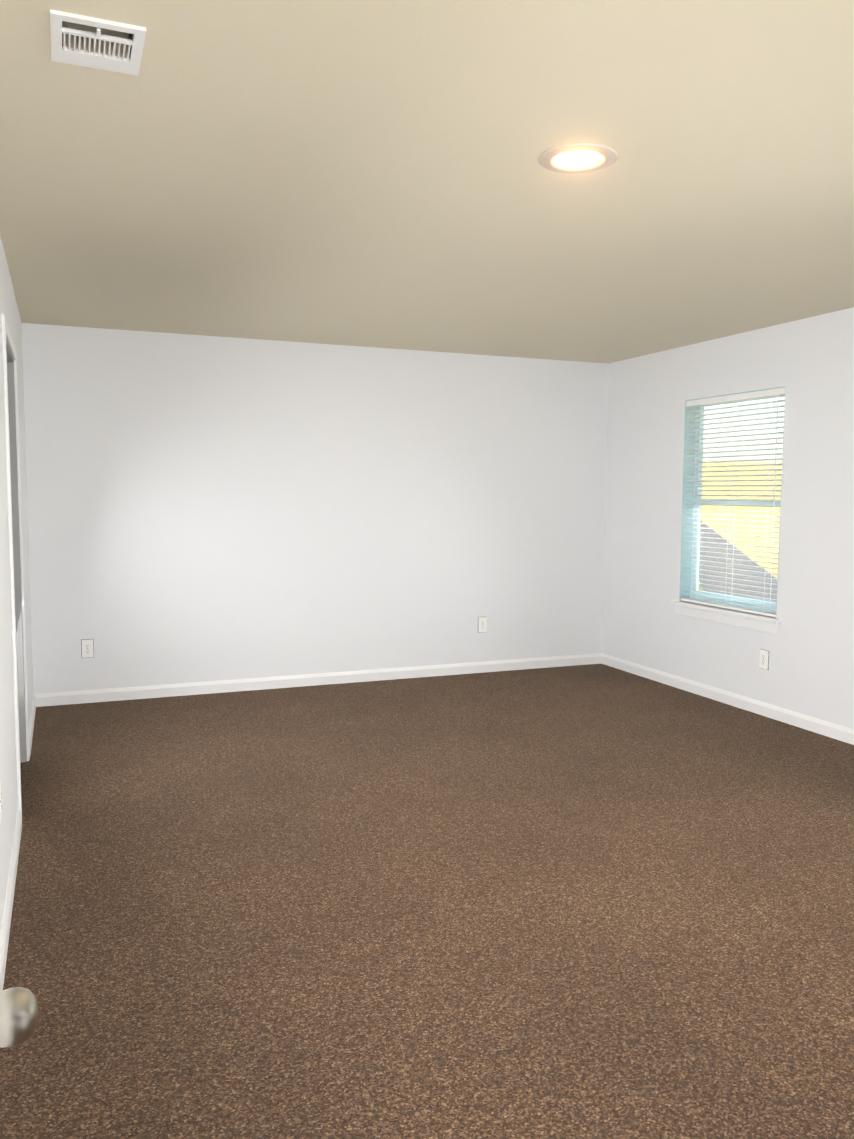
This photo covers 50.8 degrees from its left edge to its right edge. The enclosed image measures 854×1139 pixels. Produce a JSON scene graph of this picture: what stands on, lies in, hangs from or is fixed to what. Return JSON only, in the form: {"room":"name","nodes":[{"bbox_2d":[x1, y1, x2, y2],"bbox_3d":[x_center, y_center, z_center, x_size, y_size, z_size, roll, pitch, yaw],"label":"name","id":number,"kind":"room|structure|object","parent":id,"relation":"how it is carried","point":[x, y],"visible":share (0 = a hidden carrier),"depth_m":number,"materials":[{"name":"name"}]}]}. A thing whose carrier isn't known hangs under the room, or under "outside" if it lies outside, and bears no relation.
{"room":"empty bedroom","nodes":[
{"label":"empty bedroom","id":0,"kind":"room"},
{"bbox_2d":[0,235,32,932],"bbox_3d":[-1.431,-0.066,2.805,0.140,2.440,6.264,-2,5,-22],"label":"wall","id":1,"kind":"structure","parent":0,"point":[9,310],"depth_m":3.51,"materials":[{"name":"white paint"}]},
{"bbox_2d":[0,781,1,822],"bbox_3d":[-1.298,0.704,2.731,0.010,0.123,0.077,-2,5,-22],"label":"electrical outlet","id":2,"kind":"object","parent":1,"relation":"attached to","point":[0,803],"visible":1,"depth_m":2.72,"materials":[{"name":"white plastic"}]},
{"bbox_2d":[0,808,21,991],"bbox_3d":[-0.969,1.193,1.958,0.014,0.083,3.865,-2,5,-22],"label":"baseboard","id":3,"kind":"structure","parent":1,"relation":"attached to","point":[7,913],"depth_m":2.96,"materials":[{"name":"white paint"}]},
{"bbox_2d":[1,314,29,812],"bbox_3d":[-1.960,-0.013,4.120,0.164,2.101,1.022,-2,5,-22],"label":"trim","id":4,"kind":"structure","parent":1,"relation":"attached to","point":[6,334],"depth_m":3.74,"materials":[{"name":"white paint"}]},
{"bbox_2d":[6,340,26,762],"bbox_3d":[-1.960,0.012,4.122,0.140,2.050,0.920,-2,5,-22],"label":"door frame","id":5,"kind":"structure","parent":1,"relation":"attached to","point":[16,546],"depth_m":4.55,"materials":[{"name":"grey wood"}]},
{"bbox_2d":[29,694,39,754],"bbox_3d":[-2.312,0.898,5.262,0.014,0.083,1.155,-2,5,-22],"label":"baseboard","id":6,"kind":"structure","parent":1,"relation":"attached to","point":[36,697],"depth_m":5.33,"materials":[{"name":"white paint"}]},
{"bbox_2d":[0,987,38,1047],"bbox_3d":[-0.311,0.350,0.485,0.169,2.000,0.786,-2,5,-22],"label":"door knob","id":7,"kind":"object","parent":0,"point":[19,1012],"depth_m":0.80,"materials":[{"name":"silver metal"}]},
{"bbox_2d":[22,323,608,693],"bbox_3d":[-0.570,-0.389,6.594,4.589,2.440,0.140,-2,5,-22],"label":"wall","id":8,"kind":"structure","parent":0,"point":[202,508],"depth_m":6.38,"materials":[{"name":"white paint"}]},
{"bbox_2d":[81,639,93,657],"bbox_3d":[-2.234,0.520,5.918,0.077,0.123,0.010,-2,5,-22],"label":"electrical outlet","id":9,"kind":"object","parent":8,"relation":"attached to","point":[87,648],"visible":1,"depth_m":5.92,"materials":[{"name":"white plastic"}]},
{"bbox_2d":[40,653,599,706],"bbox_3d":[-0.558,0.792,6.621,4.290,0.083,0.014,-2,5,-22],"label":"baseboard","id":10,"kind":"structure","parent":8,"relation":"attached to","point":[183,689],"depth_m":6.48,"materials":[{"name":"white paint"}]},
{"bbox_2d":[478,617,486,632],"bbox_3d":[0.433,0.430,6.993,0.077,0.123,0.010,-2,5,-22],"label":"electrical outlet","id":11,"kind":"object","parent":8,"relation":"attached to","point":[482,624],"visible":1,"depth_m":6.99,"materials":[{"name":"white plastic"}]},
{"bbox_2d":[0,664,853,1138],"bbox_3d":[0.597,1.134,3.812,4.589,0.100,6.404,-2,5,-22],"label":"floor","id":12,"kind":"structure","parent":0,"point":[588,902],"depth_m":2.98,"materials":[{"name":"carpet"}]},
{"bbox_2d":[0,0,853,363],"bbox_3d":[0.613,-1.406,3.591,4.589,0.120,6.404,-2,5,-22],"label":"ceiling","id":13,"kind":"structure","parent":0,"point":[358,172],"depth_m":2.93,"materials":[{"name":"beige paint"}]},
{"bbox_2d":[50,9,145,75],"bbox_3d":[-0.767,-1.276,2.087,0.200,0.128,0.235,-2,5,-22],"label":"ceiling vent","id":14,"kind":"object","parent":13,"relation":"in","point":[130,63],"visible":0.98,"depth_m":2.08,"materials":[{"name":"white metal"}]},
{"bbox_2d":[538,143,617,172],"bbox_3d":[0.469,-1.310,2.788,0.244,0.085,0.244,-2,5,-22],"label":"recessed light","id":15,"kind":"object","parent":13,"relation":"in","point":[578,157],"visible":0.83,"depth_m":2.80,"materials":[{"name":"beige"}]},
{"bbox_2d":[602,307,853,729],"bbox_3d":[2.693,-0.185,4.470,0.140,2.440,6.264,-2,5,-22],"label":"wall","id":16,"kind":"structure","parent":0,"point":[808,363],"depth_m":5.75,"materials":[{"name":"white paint"}]},
{"bbox_2d":[670,600,780,633],"bbox_3d":[2.020,0.312,6.055,0.137,0.096,1.045,-2,5,-22],"label":"window sill","id":17,"kind":"structure","parent":16,"relation":"attached to","point":[759,622],"depth_m":5.97,"materials":[{"name":"white paint"}]},
{"bbox_2d":[600,653,853,744],"bbox_3d":[2.588,0.986,4.607,0.014,0.083,6.124,-2,5,-22],"label":"baseboard","id":18,"kind":"structure","parent":16,"relation":"attached to","point":[688,685],"depth_m":5.92,"materials":[{"name":"white paint"}]},
{"bbox_2d":[679,386,784,612],"bbox_3d":[2.063,-0.448,6.005,0.134,1.428,0.955,-2,5,-22],"label":"window","id":19,"kind":"structure","parent":16,"relation":"in","point":[683,571],"depth_m":6.38,"materials":[{"name":"teal"}]},
{"bbox_2d":[681,387,784,616],"bbox_3d":[2.030,-0.446,5.992,0.062,1.418,0.943,-2,5,-22],"label":"window blinds","id":20,"kind":"object","parent":19,"relation":"attached to","point":[777,392],"visible":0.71,"depth_m":5.95,"materials":[{"name":"white plastic"}]},
{"bbox_2d":[759,649,768,669],"bbox_3d":[2.136,0.570,5.702,0.010,0.123,0.077,-2,5,-22],"label":"electrical outlet","id":21,"kind":"object","parent":16,"relation":"attached to","point":[764,660],"visible":1,"depth_m":5.69,"materials":[{"name":"white plastic"}]},
{"label":"outside","id":22,"kind":"structure","parent":0,"visible":0},
{"bbox_2d":[699,512,779,590],"bbox_3d":[140.447,-12.079,191.364,395.756,0.200,550.000,-2,5,-22],"label":"ground","id":23,"kind":"structure","parent":22,"point":[748,537],"depth_m":80.36,"materials":[{"name":"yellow plant"}]},
{"bbox_2d":[699,521,776,602],"bbox_3d":[8.294,0.118,25.949,0.020,2.400,38.125,2,5,15],"label":"fence","id":24,"kind":"object","parent":23,"relation":"on","point":[743,581],"depth_m":19.81,"materials":[{"name":"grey wood"}]},
{"bbox_2d":[701,462,781,512],"bbox_3d":[83.915,-14.599,131.771,659.886,14.502,358.768,4,6,33],"label":"hill","id":25,"kind":"structure","parent":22,"point":[739,483],"depth_m":224.69,"materials":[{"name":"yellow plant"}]}
]}

